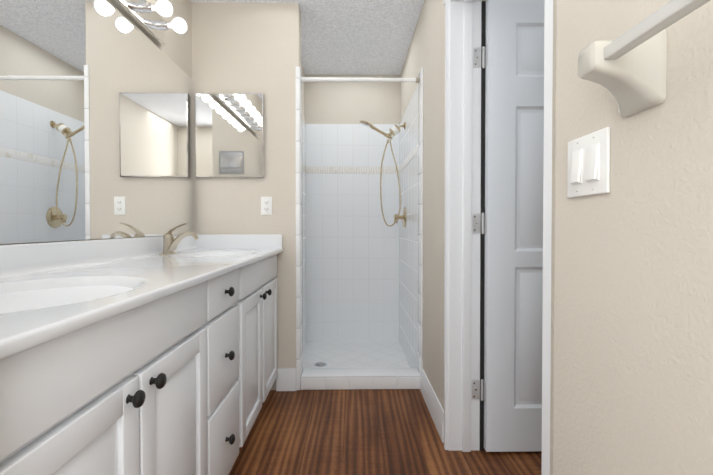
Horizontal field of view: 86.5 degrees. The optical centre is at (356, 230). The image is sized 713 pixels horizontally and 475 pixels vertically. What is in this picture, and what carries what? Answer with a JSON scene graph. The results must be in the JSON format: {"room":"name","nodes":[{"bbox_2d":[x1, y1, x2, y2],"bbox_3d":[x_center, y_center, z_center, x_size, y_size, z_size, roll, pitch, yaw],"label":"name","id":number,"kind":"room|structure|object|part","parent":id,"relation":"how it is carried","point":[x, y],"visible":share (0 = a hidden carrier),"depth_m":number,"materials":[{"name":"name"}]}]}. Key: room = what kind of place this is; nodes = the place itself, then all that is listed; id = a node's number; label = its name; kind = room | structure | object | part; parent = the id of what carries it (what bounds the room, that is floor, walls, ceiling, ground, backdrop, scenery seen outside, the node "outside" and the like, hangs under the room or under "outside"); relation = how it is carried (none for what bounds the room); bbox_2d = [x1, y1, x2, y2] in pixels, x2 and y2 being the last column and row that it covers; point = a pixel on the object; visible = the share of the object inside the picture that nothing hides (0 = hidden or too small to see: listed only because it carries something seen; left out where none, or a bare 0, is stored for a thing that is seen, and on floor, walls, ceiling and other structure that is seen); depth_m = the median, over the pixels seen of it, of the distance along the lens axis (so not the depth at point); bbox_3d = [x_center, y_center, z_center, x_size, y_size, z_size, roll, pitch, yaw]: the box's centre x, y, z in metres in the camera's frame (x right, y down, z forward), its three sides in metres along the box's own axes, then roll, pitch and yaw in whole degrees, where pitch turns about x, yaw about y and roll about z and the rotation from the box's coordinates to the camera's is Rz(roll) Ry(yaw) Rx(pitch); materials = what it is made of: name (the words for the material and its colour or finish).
{"room":"bathroom","nodes":[
{"label":"bathroom","id":0,"kind":"room"},
{"bbox_2d":[0,0,191,244],"bbox_3d":[-1.084,-0.201,1.952,0.120,2.440,3.340,0,1,-1],"label":"wall","id":1,"kind":"structure","parent":0,"point":[176,49],"depth_m":2.17,"materials":[{"name":"beige paint"}]},
{"bbox_2d":[0,0,193,243],"bbox_3d":[-1.013,-0.451,1.392,0.004,0.967,1.973,0,1,-1],"label":"vanity mirror","id":2,"kind":"object","parent":1,"relation":"attached to","point":[96,119],"visible":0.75,"depth_m":1.43,"materials":[{"name":"clear glass"}]},
{"bbox_2d":[112,0,187,44],"bbox_3d":[-0.924,-1.014,1.353,0.181,0.120,1.220,0,1,-1],"label":"sconce","id":3,"kind":"object","parent":1,"relation":"attached to","point":[144,15],"visible":1,"depth_m":1.76,"materials":[{"name":"frosted glass"},{"name":"chrome"}]},
{"bbox_2d":[192,2,300,389],"bbox_3d":[-0.698,-0.208,2.447,0.667,2.440,0.120,0,1,-1],"label":"wall","id":4,"kind":"structure","parent":0,"point":[246,47],"depth_m":2.38,"materials":[{"name":"beige paint"}]},
{"bbox_2d":[195,93,263,177],"bbox_3d":[-0.791,-0.595,2.368,0.421,0.520,0.025,0,1,-1],"label":"medicine cabinet mirror","id":5,"kind":"object","parent":4,"relation":"attached to","point":[229,134],"visible":1,"depth_m":2.35,"materials":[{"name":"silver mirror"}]},
{"bbox_2d":[261,197,271,214],"bbox_3d":[-0.567,-0.157,2.384,0.070,0.115,0.010,0,1,-1],"label":"outlet","id":6,"kind":"object","parent":4,"relation":"attached to","point":[266,205],"visible":1,"depth_m":2.38,"materials":[{"name":"white plastic"}]},
{"bbox_2d":[276,368,295,390],"bbox_3d":[-0.445,0.943,2.399,0.122,0.140,0.015,0,1,-1],"label":"baseboard","id":7,"kind":"structure","parent":4,"relation":"attached to","point":[285,379],"depth_m":2.39,"materials":[{"name":"white wood"}]},
{"bbox_2d":[301,63,304,120],"bbox_3d":[-0.529,-0.186,3.010,0.120,2.500,1.000,0,1,-1],"label":"wall","id":8,"kind":"structure","parent":0,"point":[303,89],"depth_m":3.39,"materials":[{"name":"beige paint"}]},
{"bbox_2d":[295,66,302,389],"bbox_3d":[-0.405,0.005,2.453,0.097,2.073,0.138,0,1,-1],"label":"trim","id":9,"kind":"structure","parent":8,"relation":"attached to","point":[299,213],"depth_m":2.39,"materials":[{"name":"white tile"}]},
{"bbox_2d":[302,119,305,347],"bbox_3d":[-0.464,0.027,3.010,0.010,2.014,0.992,0,1,-1],"label":"shower wall tile","id":10,"kind":"structure","parent":8,"relation":"attached to","point":[304,232],"depth_m":3.40,"materials":[{"name":"white tile"}]},
{"bbox_2d":[190,0,423,74],"bbox_3d":[-0.532,-1.444,1.418,5.290,0.060,4.390,0,1,-1],"label":"ceiling","id":11,"kind":"structure","parent":0,"point":[356,37],"depth_m":2.75,"materials":[{"name":"white paint"}]},
{"bbox_2d":[305,74,399,123],"bbox_3d":[-0.026,-0.193,3.577,1.142,2.500,0.120,0,1,-1],"label":"wall","id":12,"kind":"structure","parent":0,"point":[349,102],"depth_m":3.50,"materials":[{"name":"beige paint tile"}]},
{"bbox_2d":[306,124,398,340],"bbox_3d":[-0.036,0.021,3.515,0.864,2.014,0.010,0,1,-1],"label":"shower wall tile","id":13,"kind":"structure","parent":12,"relation":"attached to","point":[352,265],"depth_m":3.51,"materials":[{"name":"white tile"}]},
{"bbox_2d":[229,341,541,474],"bbox_3d":[-0.531,1.055,1.451,5.290,0.060,4.390,0,1,-1],"label":"floor","id":14,"kind":"structure","parent":0,"point":[354,432],"depth_m":1.89,"materials":[{"name":"brown wood"}]},
{"bbox_2d":[0,222,282,474],"bbox_3d":[-0.729,0.495,1.407,0.568,1.062,1.970,0,1,-1],"label":"bathroom vanity","id":15,"kind":"object","parent":14,"relation":"on","point":[157,355],"visible":1,"depth_m":0.96,"materials":[{"name":"white wood"}]},
{"bbox_2d":[314,362,326,366],"bbox_3d":[-0.278,1.034,2.930,0.098,0.003,0.098,0,1,-1],"label":"shower drain","id":16,"kind":"object","parent":14,"relation":"on","point":[320,364],"visible":1,"depth_m":2.93,"materials":[{"name":"silver metal"}]},
{"bbox_2d":[301,367,419,389],"bbox_3d":[0.027,0.968,2.485,0.763,0.088,0.147,0,1,-1],"label":"shower curb","id":17,"kind":"object","parent":14,"relation":"on","point":[359,378],"visible":0.98,"depth_m":2.42,"materials":[{"name":"white tile"}]},
{"bbox_2d":[400,0,712,474],"bbox_3d":[0.504,-0.195,1.449,0.142,2.440,4.390,0,1,-1],"label":"wall","id":18,"kind":"structure","parent":0,"point":[633,358],"depth_m":0.63,"materials":[{"name":"beige paint"}]},
{"bbox_2d":[399,67,422,373],"bbox_3d":[0.407,-0.001,2.956,0.010,2.073,1.124,0,1,-1],"label":"shower wall tile","id":19,"kind":"structure","parent":18,"relation":"attached to","point":[411,247],"depth_m":2.75,"materials":[{"name":"white tile"}]},
{"bbox_2d":[301,77,419,82],"bbox_3d":[0.027,-0.978,2.452,0.764,0.034,0.034,0,1,-1],"label":"shower rod","id":20,"kind":"object","parent":19,"relation":"attached to","point":[343,79],"visible":1,"depth_m":2.44,"materials":[{"name":"white metal"}]},
{"bbox_2d":[359,120,405,227],"bbox_3d":[0.213,-0.464,3.137,0.378,0.884,0.176,0,1,-1],"label":"shower head","id":21,"kind":"object","parent":19,"relation":"attached to","point":[394,130],"visible":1,"depth_m":3.11},
{"bbox_2d":[420,368,443,442],"bbox_3d":[0.417,0.947,2.114,0.015,0.140,0.582,0,1,-1],"label":"baseboard","id":22,"kind":"structure","parent":18,"relation":"attached to","point":[435,408],"depth_m":2.04,"materials":[{"name":"white wood"}]},
{"bbox_2d":[567,127,609,197],"bbox_3d":[0.436,-0.125,0.724,0.014,0.116,0.124,0,1,-1],"label":"switch plate","id":23,"kind":"object","parent":18,"relation":"attached to","point":[588,170],"visible":1,"depth_m":0.71,"materials":[{"name":"white plastic"}]},
{"bbox_2d":[578,0,709,117],"bbox_3d":[0.403,-0.236,0.282,0.093,0.108,0.696,0,1,-1],"label":"towel rail","id":24,"kind":"object","parent":18,"relation":"attached to","point":[628,69],"visible":1,"depth_m":0.56,"materials":[{"name":"white ceramic"}]},
{"bbox_3d":[0.506,-1.238,1.295,0.142,0.350,0.910,0,1,-1],"label":"wall","id":25,"kind":"structure","parent":0,"visible":0},
{"bbox_2d":[444,0,556,474],"bbox_3d":[0.507,-0.045,1.322,0.179,2.145,0.972,0,1,-1],"label":"door frame","id":26,"kind":"structure","parent":25,"relation":"attached to","point":[466,203],"depth_m":1.74,"materials":[{"name":"white wood"}]},
{"bbox_2d":[472,0,544,451],"bbox_3d":[0.963,-0.018,1.736,0.856,2.050,0.038,0,1,-1],"label":"door","id":27,"kind":"structure","parent":25,"relation":"in","point":[514,166],"depth_m":1.72,"materials":[{"name":"white wood"}]},
{"bbox_3d":[0.564,-0.029,1.731,0.056,1.630,0.036,0,1,-1],"label":"door hinges","id":28,"kind":"part","parent":27,"relation":"part of","materials":[{"name":"silver metal"}]}
]}

